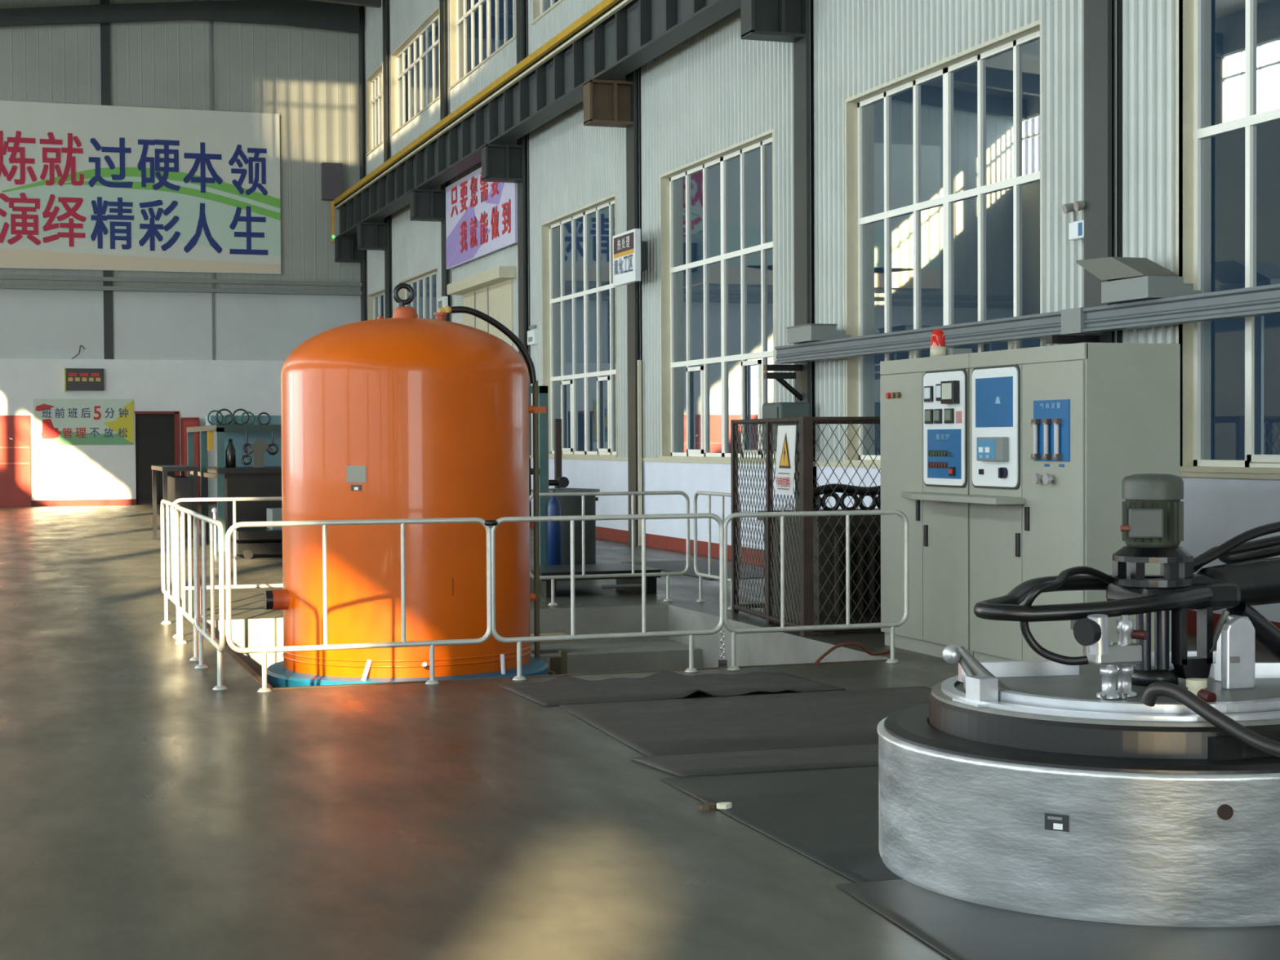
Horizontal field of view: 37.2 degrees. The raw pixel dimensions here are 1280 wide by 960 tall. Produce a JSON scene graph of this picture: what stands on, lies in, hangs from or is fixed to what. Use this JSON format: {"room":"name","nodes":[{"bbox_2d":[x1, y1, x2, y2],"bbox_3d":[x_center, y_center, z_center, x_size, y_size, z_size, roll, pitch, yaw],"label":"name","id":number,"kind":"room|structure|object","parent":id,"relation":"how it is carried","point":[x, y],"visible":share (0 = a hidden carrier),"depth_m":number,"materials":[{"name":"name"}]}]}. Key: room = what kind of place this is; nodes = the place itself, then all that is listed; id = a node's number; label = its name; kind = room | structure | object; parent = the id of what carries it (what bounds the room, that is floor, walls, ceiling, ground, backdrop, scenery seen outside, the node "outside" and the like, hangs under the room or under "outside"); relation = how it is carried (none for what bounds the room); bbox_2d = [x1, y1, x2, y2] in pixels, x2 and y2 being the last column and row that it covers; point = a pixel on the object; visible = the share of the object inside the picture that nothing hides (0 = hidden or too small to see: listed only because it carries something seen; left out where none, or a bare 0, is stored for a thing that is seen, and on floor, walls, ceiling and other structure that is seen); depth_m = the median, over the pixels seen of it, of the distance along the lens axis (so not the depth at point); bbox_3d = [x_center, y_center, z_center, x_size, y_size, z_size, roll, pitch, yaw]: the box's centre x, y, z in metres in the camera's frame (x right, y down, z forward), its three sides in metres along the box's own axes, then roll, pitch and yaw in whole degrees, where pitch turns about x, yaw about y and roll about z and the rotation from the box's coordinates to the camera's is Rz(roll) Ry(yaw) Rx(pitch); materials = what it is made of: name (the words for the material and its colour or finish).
{"room":"factory floor","nodes":[
{"label":"factory floor","id":0,"kind":"room"},
{"bbox_2d":[0,358,284,500],"bbox_3d":[-15.623,-1.127,45.344,18.320,3.540,0.220,-1,1,-18],"label":"wall","id":1,"kind":"structure","parent":0,"point":[189,388],"depth_m":46.23,"materials":[{"name":"white paint"}]},
{"bbox_2d":[0,415,31,506],"bbox_3d":[-16.394,-0.434,44.933,3.780,2.180,0.135,-1,1,-18],"label":"door","id":2,"kind":"structure","parent":1,"relation":"in","point":[15,430],"depth_m":45.43,"materials":[{"name":"red"}]},
{"bbox_2d":[33,398,133,445],"bbox_3d":[-13.439,-1.401,45.930,2.320,1.120,0.041,-1,1,-18],"label":"sign","id":3,"kind":"object","parent":1,"relation":"attached to","point":[56,422],"visible":1,"depth_m":45.92,"materials":[{"name":"white"}]},
{"bbox_2d":[64,367,103,391],"bbox_3d":[-13.419,-2.425,45.872,0.915,0.570,0.125,-1,1,-18],"label":"led board","id":4,"kind":"object","parent":1,"relation":"attached to","point":[75,379],"visible":1,"depth_m":45.82,"materials":[{"name":"black plastic"}]},
{"bbox_2d":[100,0,113,359],"bbox_3d":[-12.939,-7.639,46.093,0.220,9.500,0.060,-1,1,-18],"label":"post","id":5,"kind":"object","parent":1,"relation":"on","point":[104,28],"visible":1,"depth_m":46.05,"materials":[{"name":"metal"}]},
{"bbox_2d":[0,100,280,274],"bbox_3d":[-15.509,-7.046,45.194,13.780,3.980,0.078,-1,1,-18],"label":"banner","id":6,"kind":"object","parent":5,"relation":"attached to","point":[83,187],"visible":1,"depth_m":46.26,"materials":[{"name":"grey"}]},
{"bbox_2d":[31,498,217,506],"bbox_3d":[-15.575,0.575,45.266,18.320,0.140,0.020,-1,1,-18],"label":"baseboard","id":7,"kind":"structure","parent":1,"relation":"attached to","point":[125,501],"depth_m":45.97,"materials":[{"name":"red paint"}]},
{"bbox_2d":[134,411,179,504],"bbox_3d":[-11.829,-0.543,46.539,1.060,2.280,0.180,-1,1,-18],"label":"door","id":8,"kind":"structure","parent":1,"relation":"in","point":[157,433],"depth_m":46.56,"materials":[{"name":"black"}]},
{"bbox_2d":[208,0,214,359],"bbox_3d":[-10.568,-7.669,46.885,0.060,9.500,0.060,-1,1,-18],"label":"post","id":9,"kind":"object","parent":1,"relation":"on","point":[210,22],"visible":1,"depth_m":46.82,"materials":[{"name":"grey"}]},
{"bbox_2d":[0,0,360,360],"bbox_3d":[-15.539,-7.807,45.252,18.580,9.900,0.040,-1,1,-18],"label":"wall","id":10,"kind":"structure","parent":0,"point":[308,77],"depth_m":46.90,"materials":[{"name":"metal"}]},
{"bbox_2d":[200,604,889,677],"bbox_3d":[-0.997,1.866,14.625,4.230,1.300,4.700,-1,1,-18],"label":"wall","id":11,"kind":"structure","parent":0,"point":[654,653],"depth_m":16.49,"materials":[{"name":"concrete"}]},
{"bbox_2d":[200,621,887,689],"bbox_3d":[-1.016,1.245,14.580,4.280,0.064,4.750,-1,1,-18],"label":"trim","id":12,"kind":"structure","parent":11,"relation":"attached to","point":[252,673],"depth_m":12.40,"materials":[{"name":"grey metal"}]},
{"bbox_2d":[0,503,1279,959],"bbox_3d":[-2.942,1.378,7.469,18.320,0.001,79.980,-1,1,-18],"label":"floor","id":13,"kind":"structure","parent":0,"point":[148,811],"depth_m":7.90,"materials":[{"name":"concrete"}]},
{"bbox_2d":[160,499,184,637],"bbox_3d":[-3.806,0.695,15.414,0.090,1.036,1.655,-1,1,-18],"label":"crowd barrier","id":14,"kind":"object","parent":13,"relation":"on","point":[166,593],"visible":0.84,"depth_m":15.65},
{"bbox_2d":[151,465,199,546],"bbox_3d":[-7.018,0.370,28.666,0.520,1.160,2.200,-1,1,-18],"label":"work table","id":15,"kind":"object","parent":13,"relation":"on","point":[175,487],"visible":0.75,"depth_m":27.84,"materials":[{"name":"black metal"}]},
{"bbox_2d":[174,505,199,661],"bbox_3d":[-3.302,0.726,13.843,0.090,1.036,1.655,-1,1,-18],"label":"crowd barrier","id":16,"kind":"object","parent":13,"relation":"on","point":[182,611],"visible":0.88,"depth_m":14.07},
{"bbox_2d":[180,417,199,504],"bbox_3d":[-11.004,-0.467,46.505,0.400,2.120,0.470,-1,1,-18],"label":"locker","id":17,"kind":"object","parent":13,"relation":"on","point":[185,422],"visible":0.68,"depth_m":46.30,"materials":[{"name":"metal"}]},
{"bbox_2d":[193,512,227,690],"bbox_3d":[-2.788,0.756,12.275,0.090,1.036,1.655,-1,1,-18],"label":"crowd barrier","id":18,"kind":"object","parent":13,"relation":"on","point":[202,633],"visible":1,"depth_m":12.02,"materials":[{"name":"metal"}]},
{"bbox_2d":[211,507,217,555],"bbox_3d":[-5.711,0.690,25.523,0.080,0.640,0.080,-1,1,-18],"label":"bollard","id":19,"kind":"object","parent":13,"relation":"on","point":[214,510],"visible":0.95,"depth_m":25.51,"materials":[{"name":"white"}]},
{"bbox_2d":[169,496,282,617],"bbox_3d":[-3.296,0.666,16.649,1.595,1.036,0.090,-1,1,-18],"label":"crowd barrier","id":20,"kind":"object","parent":13,"relation":"on","point":[233,500],"visible":0.28,"depth_m":16.55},
{"bbox_2d":[186,408,282,551],"bbox_3d":[-5.697,-0.062,28.967,2.053,1.998,4.750,-1,1,-18],"label":"tool rack","id":21,"kind":"object","parent":13,"relation":"on","point":[241,481],"depth_m":26.84,"materials":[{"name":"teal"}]},
{"bbox_2d":[207,431,213,450],"bbox_3d":[-6.254,-0.578,27.669,0.080,0.290,0.060,-1,1,-18],"label":"wooden board","id":22,"kind":"object","parent":21,"relation":"hanging from","point":[210,433],"visible":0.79,"depth_m":27.64,"materials":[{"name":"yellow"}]},
{"bbox_2d":[225,439,235,467],"bbox_3d":[-5.721,-0.372,26.554,0.140,0.400,0.140,-1,1,-18],"label":"bottle","id":23,"kind":"object","parent":21,"relation":"on","point":[230,451],"visible":1,"depth_m":26.50,"materials":[{"name":"black glass"}]},
{"bbox_2d":[247,439,274,467],"bbox_3d":[-5.309,-0.370,26.586,0.372,0.390,0.100,-1,1,-18],"label":"pipe fitting","id":24,"kind":"object","parent":21,"relation":"on","point":[259,447],"visible":1,"depth_m":26.54,"materials":[{"name":"grey"}]},
{"bbox_2d":[231,527,282,559],"bbox_3d":[-4.708,0.830,25.255,1.350,0.360,0.950,-1,1,-18],"label":"trolley","id":25,"kind":"object","parent":13,"relation":"on","point":[258,540],"visible":0.51,"depth_m":24.73,"materials":[{"name":"black metal"}]},
{"bbox_2d":[266,507,282,528],"bbox_3d":[-4.512,0.512,25.604,0.950,0.260,0.600,-1,1,-18],"label":"crate","id":26,"kind":"object","parent":25,"relation":"on","point":[273,513],"visible":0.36,"depth_m":25.20,"materials":[{"name":"grey"}]},
{"bbox_2d":[334,5,368,321],"bbox_3d":[-7.256,-5.905,47.784,0.790,12.900,0.360,-1,1,-18],"label":"steel column","id":27,"kind":"structure","parent":13,"relation":"on","point":[346,250],"depth_m":47.74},
{"bbox_2d":[225,517,492,692],"bbox_3d":[-1.718,0.762,11.737,1.655,1.036,0.090,-1,1,-18],"label":"crowd barrier","id":28,"kind":"object","parent":13,"relation":"on","point":[324,523],"visible":1,"depth_m":11.70,"materials":[{"name":"metal"}]},
{"bbox_2d":[357,0,392,318],"bbox_3d":[-6.235,-5.846,44.730,0.790,12.900,0.360,-1,1,-18],"label":"steel column","id":29,"kind":"structure","parent":13,"relation":"on","point":[371,236],"depth_m":44.69,"materials":[{"name":"metal"}]},
{"bbox_2d":[409,0,451,321],"bbox_3d":[-4.286,-5.733,38.899,0.790,12.900,0.360,-1,1,-18],"label":"steel column","id":30,"kind":"structure","parent":13,"relation":"on","point":[425,205],"depth_m":38.87,"materials":[{"name":"metal"}]},
{"bbox_2d":[437,296,448,312],"bbox_3d":[-4.043,-3.573,38.890,0.106,0.340,0.550,-1,1,-18],"label":"meter box","id":31,"kind":"object","parent":30,"relation":"attached to","point":[442,301],"visible":0.61,"depth_m":38.65,"materials":[{"name":"white"}]},
{"bbox_2d":[481,0,531,516],"bbox_3d":[-2.337,-5.620,33.067,0.790,12.900,0.360,-1,1,-18],"label":"steel column","id":32,"kind":"structure","parent":13,"relation":"on","point":[504,163],"depth_m":33.07,"materials":[{"name":"metal"}]},
{"bbox_2d":[527,324,537,345],"bbox_3d":[-1.804,-2.487,32.638,0.085,0.337,0.644,-1,1,-18],"label":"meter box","id":33,"kind":"object","parent":32,"relation":"attached to","point":[532,335],"visible":1,"depth_m":32.62,"materials":[{"name":"white"}]},
{"bbox_2d":[528,386,548,565],"bbox_3d":[-1.357,0.023,20.954,0.700,2.120,0.100,-1,1,-18],"label":"stand","id":34,"kind":"object","parent":13,"relation":"on","point":[543,396],"visible":0.43,"depth_m":21.00,"materials":[{"name":"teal metal"}]},
{"bbox_2d":[546,489,560,564],"bbox_3d":[-0.946,0.596,20.945,0.150,0.970,0.150,-1,1,-18],"label":"gas cylinder","id":35,"kind":"object","parent":13,"relation":"on","point":[553,508],"visible":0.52,"depth_m":20.89,"materials":[{"name":"blue paint"}]},
{"bbox_2d":[554,418,561,488],"bbox_3d":[-0.956,0.169,22.235,0.070,1.770,0.070,-1,1,-18],"label":"steel post","id":36,"kind":"object","parent":13,"relation":"on","point":[557,422],"visible":0.36,"depth_m":22.19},
{"bbox_2d":[530,476,599,564],"bbox_3d":[-0.856,0.510,21.764,0.797,1.107,0.790,-1,1,-18],"label":"drum","id":37,"kind":"object","parent":13,"relation":"on","point":[570,505],"visible":0.38,"depth_m":21.45,"materials":[{"name":"black plastic"}]},
{"bbox_2d":[529,563,661,597],"bbox_3d":[-0.530,1.000,19.020,1.220,0.240,1.129,-1,1,-18],"label":"steel skid","id":38,"kind":"object","parent":13,"relation":"on","point":[634,584],"visible":0.73,"depth_m":18.71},
{"bbox_2d":[484,513,724,680],"bbox_3d":[-0.214,0.743,12.239,1.624,1.036,0.093,-1,1,-18],"label":"crowd barrier","id":39,"kind":"object","parent":13,"relation":"on","point":[494,523],"visible":1,"depth_m":12.24,"materials":[{"name":"white metal"}]},
{"bbox_2d":[718,630,727,668],"bbox_3d":[0.543,1.112,12.478,0.050,0.251,0.034,-1,1,-18],"label":"chain","id":40,"kind":"object","parent":39,"relation":"hanging from","point":[722,663],"visible":1,"depth_m":12.47,"materials":[{"name":"silver metal"}]},
{"bbox_2d":[529,490,689,605],"bbox_3d":[-0.286,0.628,17.675,1.595,1.036,0.090,-1,1,-18],"label":"crowd barrier","id":41,"kind":"object","parent":13,"relation":"on","point":[633,574],"visible":0.88,"depth_m":17.71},
{"bbox_2d":[583,66,643,545],"bbox_3d":[-0.387,-5.507,27.235,0.790,12.900,0.360,-1,1,-18],"label":"steel column","id":42,"kind":"structure","parent":13,"relation":"on","point":[606,103],"depth_m":27.27,"materials":[{"name":"metal"}]},
{"bbox_2d":[613,228,647,286],"bbox_3d":[-0.102,-3.128,26.807,0.296,0.720,1.020,-1,1,-18],"label":"notice board","id":43,"kind":"object","parent":42,"relation":"attached to","point":[629,253],"visible":1,"depth_m":26.63,"materials":[{"name":"white"}]},
{"bbox_2d":[637,360,642,546],"bbox_3d":[-0.002,-0.387,27.220,0.050,2.660,0.040,-1,1,-18],"label":"conduit","id":44,"kind":"object","parent":42,"relation":"attached to","point":[639,362],"visible":0.93,"depth_m":27.20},
{"bbox_2d":[498,671,845,706],"bbox_3d":[0.191,1.246,11.598,1.920,0.053,0.970,-1,1,-18],"label":"sheet","id":45,"kind":"object","parent":13,"relation":"on","point":[664,685],"visible":1,"depth_m":11.57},
{"bbox_2d":[621,560,764,580],"bbox_3d":[0.782,1.040,22.164,1.100,0.012,3.100,-1,1,-18],"label":"sheet","id":46,"kind":"object","parent":13,"relation":"on","point":[702,565],"visible":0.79,"depth_m":22.36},
{"bbox_2d":[697,802,716,810],"bbox_3d":[0.278,1.343,7.815,0.082,0.020,0.048,-1,1,-18],"label":"scrap","id":47,"kind":"object","parent":13,"relation":"on","point":[703,806],"visible":1,"depth_m":7.80,"materials":[{"name":"brown metal"}]},
{"bbox_2d":[693,490,741,608],"bbox_3d":[0.700,0.629,17.372,0.090,1.036,1.155,-1,1,-18],"label":"crowd barrier","id":48,"kind":"object","parent":13,"relation":"on","point":[708,494],"visible":0.69,"depth_m":17.53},
{"bbox_2d":[559,685,931,756],"bbox_3d":[0.906,1.293,10.278,2.400,0.007,1.970,-1,1,-18],"label":"sheet","id":49,"kind":"object","parent":13,"relation":"on","point":[801,720],"visible":0.7,"depth_m":10.24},
{"bbox_2d":[631,744,878,777],"bbox_3d":[1.186,1.314,9.089,2.402,0.012,0.544,-1,1,-16],"label":"sheet","id":50,"kind":"object","parent":13,"relation":"on","point":[866,755],"visible":0.53,"depth_m":8.90,"materials":[{"name":"metal"}]},
{"bbox_2d":[740,0,816,510],"bbox_3d":[1.562,-5.393,21.403,0.790,12.900,0.360,-1,1,-18],"label":"steel column","id":51,"kind":"structure","parent":13,"relation":"on","point":[771,20],"depth_m":21.44,"materials":[{"name":"metal"}]},
{"bbox_2d":[762,402,809,451],"bbox_3d":[1.647,-0.600,21.524,0.385,0.550,0.560,-1,1,-18],"label":"upper cabinet","id":52,"kind":"object","parent":51,"relation":"attached to","point":[772,410],"visible":0.48,"depth_m":21.28,"materials":[{"name":"grey"}]},
{"bbox_2d":[660,765,902,882],"bbox_3d":[1.539,1.342,7.817,2.360,0.006,2.200,-1,1,-18],"label":"sheet","id":53,"kind":"object","parent":13,"relation":"on","point":[829,817],"visible":0.33,"depth_m":7.75,"materials":[{"name":"metal"}]},
{"bbox_2d":[730,416,880,636],"bbox_3d":[2.074,0.326,15.938,2.424,1.690,2.248,-1,1,-18],"label":"wire cage","id":54,"kind":"object","parent":13,"relation":"on","point":[805,455],"visible":0.58,"depth_m":15.14,"materials":[{"name":"metal"}]},
{"bbox_2d":[774,425,796,495],"bbox_3d":[1.138,-0.157,14.905,0.042,0.540,0.480,-1,1,-12],"label":"warning sign","id":55,"kind":"object","parent":54,"relation":"attached to","point":[786,434],"visible":1,"depth_m":14.87,"materials":[{"name":"white"}]},
{"bbox_2d":[723,509,908,670],"bbox_3d":[1.185,0.726,12.706,1.355,1.036,0.090,-1,1,-18],"label":"crowd barrier","id":56,"kind":"object","parent":13,"relation":"on","point":[892,625],"visible":1,"depth_m":12.70,"materials":[{"name":"metal"}]},
{"bbox_2d":[757,483,880,635],"bbox_3d":[2.050,0.596,15.619,1.931,1.165,1.300,-1,1,-18],"label":"transformer","id":57,"kind":"object","parent":13,"relation":"on","point":[828,568],"visible":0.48,"depth_m":14.92,"materials":[{"name":"black metal"}]},
{"bbox_2d":[814,642,890,664],"bbox_3d":[1.471,1.179,13.142,0.059,0.121,0.929,1,2,40],"label":"loose cable","id":58,"kind":"object","parent":13,"relation":"on","point":[842,644],"visible":0.96,"depth_m":13.11,"materials":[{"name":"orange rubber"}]},
{"bbox_2d":[880,353,973,657],"bbox_3d":[2.265,0.181,13.426,0.742,2.085,1.354,-1,1,-18],"label":"tall cabinet","id":59,"kind":"object","parent":13,"relation":"on","point":[925,402],"visible":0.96,"depth_m":13.24,"materials":[{"name":"beige metal"}]},
{"bbox_2d":[929,328,971,356],"bbox_3d":[2.169,-0.961,13.329,0.258,0.202,0.178,-1,1,-18],"label":"lamp","id":60,"kind":"object","parent":59,"relation":"on","point":[937,348],"visible":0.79,"depth_m":13.29,"materials":[{"name":"red"}]},
{"bbox_2d":[901,491,1025,504],"bbox_3d":[2.050,0.118,12.771,0.216,0.040,1.757,-1,1,-18],"label":"ledge","id":61,"kind":"object","parent":59,"relation":"attached to","point":[984,500],"visible":1,"depth_m":12.35,"materials":[{"name":"beige metal"}]},
{"bbox_2d":[836,879,1279,959],"bbox_3d":[2.062,1.384,5.715,2.500,0.007,2.280,-1,1,-18],"label":"sheet","id":62,"kind":"object","parent":13,"relation":"on","point":[957,929],"visible":0.35,"depth_m":5.78,"materials":[{"name":"metal"}]},
{"bbox_2d":[876,614,1279,927],"bbox_3d":[1.780,0.917,6.750,1.860,0.885,1.881,0,1,7],"label":"furnace","id":63,"kind":"object","parent":62,"relation":"on","point":[1016,787],"visible":0.88,"depth_m":6.04,"materials":[{"name":"metal"}]},
{"bbox_2d":[1073,613,1147,699],"bbox_3d":[1.578,0.588,6.372,0.255,0.281,0.108,-1,1,-24],"label":"valve group","id":64,"kind":"object","parent":63,"relation":"on","point":[1091,631],"visible":1,"depth_m":6.35,"materials":[{"name":"metal"}]},
{"bbox_2d":[973,473,1279,686],"bbox_3d":[2.234,0.666,6.950,2.368,1.390,0.534,-1,1,-24],"label":"motor","id":65,"kind":"object","parent":63,"relation":"on","point":[1152,526],"visible":0.97,"depth_m":6.68,"materials":[{"name":"black metal"}]},
{"bbox_2d":[1019,565,1112,665],"bbox_3d":[1.547,0.464,6.552,0.536,0.317,0.224,-1,2,-44],"label":"hose","id":66,"kind":"object","parent":65,"relation":"attached to","point":[1063,575],"visible":0.98,"depth_m":6.45,"materials":[{"name":"black rubber"}]},
{"bbox_2d":[1193,521,1279,569],"bbox_3d":[2.516,0.237,7.160,1.330,0.202,0.057,-1,1,-27],"label":"power cable","id":67,"kind":"object","parent":65,"relation":"attached to","point":[1270,528],"visible":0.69,"depth_m":6.98,"materials":[{"name":"black rubber"}]},
{"bbox_2d":[1193,545,1279,573],"bbox_3d":[2.532,0.284,7.279,1.209,0.101,0.164,-1,1,-25],"label":"power cable","id":68,"kind":"object","parent":65,"relation":"attached to","point":[1274,551],"visible":0.49,"depth_m":7.22,"materials":[{"name":"black rubber"}]},
{"bbox_2d":[1193,535,1279,559],"bbox_3d":[2.524,0.266,7.214,1.265,0.142,0.090,-1,1,-27],"label":"power cable","id":69,"kind":"object","parent":65,"relation":"attached to","point":[1261,544],"visible":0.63,"depth_m":7.11,"materials":[{"name":"black rubber"}]},
{"bbox_2d":[968,342,1180,661],"bbox_3d":[2.705,0.206,12.102,0.746,2.085,1.424,-1,1,-18],"label":"tall cabinet","id":70,"kind":"object","parent":13,"relation":"on","point":[1060,428],"visible":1,"depth_m":11.60,"materials":[{"name":"beige metal"}]},
{"bbox_2d":[1084,0,1122,342],"bbox_3d":[3.511,-5.280,15.571,0.790,12.900,0.360,-1,1,-18],"label":"steel column","id":71,"kind":"structure","parent":13,"relation":"on","point":[1099,15],"depth_m":15.65,"materials":[{"name":"metal"}]},
{"bbox_2d":[330,0,740,242],"bbox_3d":[3.211,-5.861,15.681,0.595,1.060,67.920,-1,1,-18],"label":"girder","id":72,"kind":"object","parent":71,"relation":"on","point":[614,38],"visible":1,"depth_m":29.99,"materials":[{"name":"metal"}]},
{"bbox_2d":[320,162,342,200],"bbox_3d":[-7.736,-7.492,47.724,0.500,0.920,0.230,-1,1,-18],"label":"box","id":73,"kind":"object","parent":72,"relation":"on","point":[331,172],"visible":0.86,"depth_m":47.62,"materials":[{"name":"grey"}]},
{"bbox_2d":[763,283,1279,400],"bbox_3d":[4.142,-1.057,13.992,0.467,0.619,15.950,-1,1,-18],"label":"cable tray","id":74,"kind":"object","parent":71,"relation":"attached to","point":[1058,327],"visible":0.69,"depth_m":15.67,"materials":[{"name":"grey"}]},
{"bbox_2d":[786,323,851,343],"bbox_3d":[1.937,-1.583,20.595,0.480,0.178,0.670,-1,1,-18],"label":"junction box","id":75,"kind":"object","parent":74,"relation":"on","point":[811,332],"visible":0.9,"depth_m":20.31,"materials":[{"name":"grey"}]},
{"bbox_2d":[1075,257,1201,303],"bbox_3d":[3.872,-1.566,14.804,0.480,0.368,1.000,-1,1,-18],"label":"junction box","id":76,"kind":"object","parent":74,"relation":"on","point":[1131,279],"visible":0.91,"depth_m":14.52,"materials":[{"name":"grey"}]},
{"bbox_2d":[1062,200,1084,240],"bbox_3d":[3.679,-2.187,16.002,0.151,0.315,0.267,-1,1,-18],"label":"emergency light","id":77,"kind":"object","parent":71,"relation":"attached to","point":[1076,228],"visible":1,"depth_m":16.00,"materials":[{"name":"white"}]},
{"bbox_2d":[364,0,1279,622],"bbox_3d":[5.811,-5.430,10.263,0.286,13.400,79.980,-1,1,-18],"label":"wall","id":78,"kind":"structure","parent":0,"point":[716,90],"depth_m":22.04,"materials":[{"name":"paint"}]},
{"bbox_2d":[364,62,383,156],"bbox_3d":[-6.440,-9.061,46.630,0.220,1.930,2.270,-1,1,-18],"label":"window","id":79,"kind":"structure","parent":78,"relation":"in","point":[374,84],"depth_m":47.24,"materials":[{"name":"white"}]},
{"bbox_2d":[368,288,385,319],"bbox_3d":[-6.298,-2.656,46.443,0.220,3.950,2.850,-1,1,-18],"label":"window","id":80,"kind":"structure","parent":78,"relation":"in","point":[376,301],"depth_m":47.36,"materials":[{"name":"white"}]},
{"bbox_2d":[390,5,439,137],"bbox_3d":[-4.922,-8.973,42.087,0.220,1.930,5.290,-1,1,-18],"label":"window","id":81,"kind":"structure","parent":78,"relation":"in","point":[415,63],"depth_m":42.54,"materials":[{"name":"white"}]},
{"bbox_2d":[399,266,437,319],"bbox_3d":[-4.829,-2.571,42.047,0.220,3.950,4.180,-1,1,-18],"label":"window","id":82,"kind":"structure","parent":78,"relation":"in","point":[424,284],"depth_m":41.98,"materials":[{"name":"white"}]},
{"bbox_2d":[445,167,517,269],"bbox_3d":[-3.054,-5.058,36.001,0.066,1.660,5.500,-1,1,-18],"label":"banner","id":83,"kind":"object","parent":78,"relation":"attached to","point":[482,217],"visible":0.95,"depth_m":36.04,"materials":[{"name":"purple"}]},
{"bbox_2d":[447,266,516,347],"bbox_3d":[-2.984,-1.535,35.883,0.370,4.620,4.200,-1,1,-18],"label":"door","id":84,"kind":"structure","parent":78,"relation":"in","point":[490,292],"depth_m":35.31,"materials":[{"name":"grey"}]},
{"bbox_2d":[448,0,516,90],"bbox_3d":[-2.962,-8.859,36.222,0.220,1.930,5.320,-1,1,-18],"label":"window","id":85,"kind":"structure","parent":78,"relation":"in","point":[479,29],"depth_m":37.17,"materials":[{"name":"white"}]},
{"bbox_2d":[530,0,564,25],"bbox_3d":[-0.941,-8.742,30.177,0.220,1.930,5.270,-1,1,-18],"label":"window","id":86,"kind":"structure","parent":78,"relation":"in","point":[540,8],"depth_m":32.55,"materials":[{"name":"white"}]},
{"bbox_2d":[541,193,617,457],"bbox_3d":[-0.930,-2.345,30.384,0.220,3.950,4.180,-1,1,-18],"label":"window","id":87,"kind":"structure","parent":78,"relation":"in","point":[580,295],"depth_m":30.64,"materials":[{"name":"white"}]},
{"bbox_2d":[658,128,775,462],"bbox_3d":[1.019,-2.232,24.552,0.220,3.950,4.180,-1,1,-18],"label":"window","id":88,"kind":"structure","parent":78,"relation":"in","point":[717,244],"depth_m":24.81,"materials":[{"name":"white"}]},
{"bbox_2d":[528,455,1279,479],"bbox_3d":[5.725,0.035,10.340,0.070,0.050,79.980,-1,1,-18],"label":"trim","id":89,"kind":"structure","parent":78,"relation":"attached to","point":[1199,474],"depth_m":20.73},
{"bbox_2d":[529,521,1279,644],"bbox_3d":[5.710,1.180,10.357,0.015,0.180,79.980,-1,1,-18],"label":"baseboard","id":90,"kind":"structure","parent":78,"relation":"attached to","point":[669,543],"depth_m":25.59,"materials":[{"name":"red paint"}]},
{"bbox_2d":[843,19,1043,464],"bbox_3d":[2.968,-2.118,18.720,0.220,3.950,4.180,-1,1,-18],"label":"window","id":91,"kind":"structure","parent":78,"relation":"in","point":[943,161],"depth_m":18.75,"materials":[{"name":"white"}]},
{"bbox_2d":[1175,0,1279,474],"bbox_3d":[4.917,-2.005,12.888,0.220,3.950,4.180,-1,1,-18],"label":"window","id":92,"kind":"structure","parent":78,"relation":"in","point":[1231,48],"depth_m":14.44,"materials":[{"name":"white"}]},
{"label":"floor","id":93,"kind":"structure","parent":0,"visible":0},
{"bbox_2d":[263,283,548,687],"bbox_3d":[-1.766,0.523,14.342,2.135,4.005,2.120,-1,1,-18],"label":"tank","id":94,"kind":"object","parent":93,"relation":"on","point":[402,415],"visible":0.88,"depth_m":13.54,"materials":[{"name":"orange metal"}]},
{"bbox_2d":[450,306,536,383],"bbox_3d":[-1.118,-1.032,14.551,0.690,0.586,0.063,-1,1,-23],"label":"gas hose","id":95,"kind":"object","parent":94,"relation":"attached to","point":[487,318],"visible":1,"depth_m":14.57,"materials":[{"name":"black rubber"}]},
{"bbox_2d":[532,380,555,675],"bbox_3d":[-0.728,0.875,14.623,0.129,3.282,0.322,-1,1,-29],"label":"gas pipe","id":96,"kind":"object","parent":93,"relation":"on","point":[535,386],"visible":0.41,"depth_m":14.69,"materials":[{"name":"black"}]},
{"bbox_2d":[546,649,567,675],"bbox_3d":[-0.657,1.929,15.109,0.140,1.150,0.100,-1,1,-18],"label":"post","id":97,"kind":"object","parent":93,"relation":"on","point":[558,664],"visible":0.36,"depth_m":15.06,"materials":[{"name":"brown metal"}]},
{"bbox_3d":[-11.721,-5.011,4.411,0.120,13.000,79.980,-1,1,-18],"label":"wall","id":98,"kind":"structure","parent":0,"visible":0},
{"bbox_2d":[0,0,359,33],"bbox_3d":[-15.599,-10.868,44.562,18.100,2.150,0.200,-1,1,-18],"label":"ceiling beam","id":99,"kind":"structure","parent":98,"relation":"attached to","point":[295,13],"depth_m":46.14,"materials":[{"name":"metal"}]},
{"bbox_2d":[0,274,361,295],"bbox_3d":[-15.612,-4.699,44.909,18.150,0.320,0.120,-1,1,-18],"label":"beam","id":100,"kind":"structure","parent":98,"relation":"attached to","point":[2,277],"depth_m":46.31,"materials":[{"name":"grey"}]},
{"bbox_2d":[309,0,381,8],"bbox_3d":[-14.680,-10.815,41.812,18.100,2.150,0.200,-1,1,-18],"label":"ceiling beam","id":101,"kind":"structure","parent":98,"relation":"attached to","point":[371,3],"depth_m":44.44,"materials":[{"name":"metal"}]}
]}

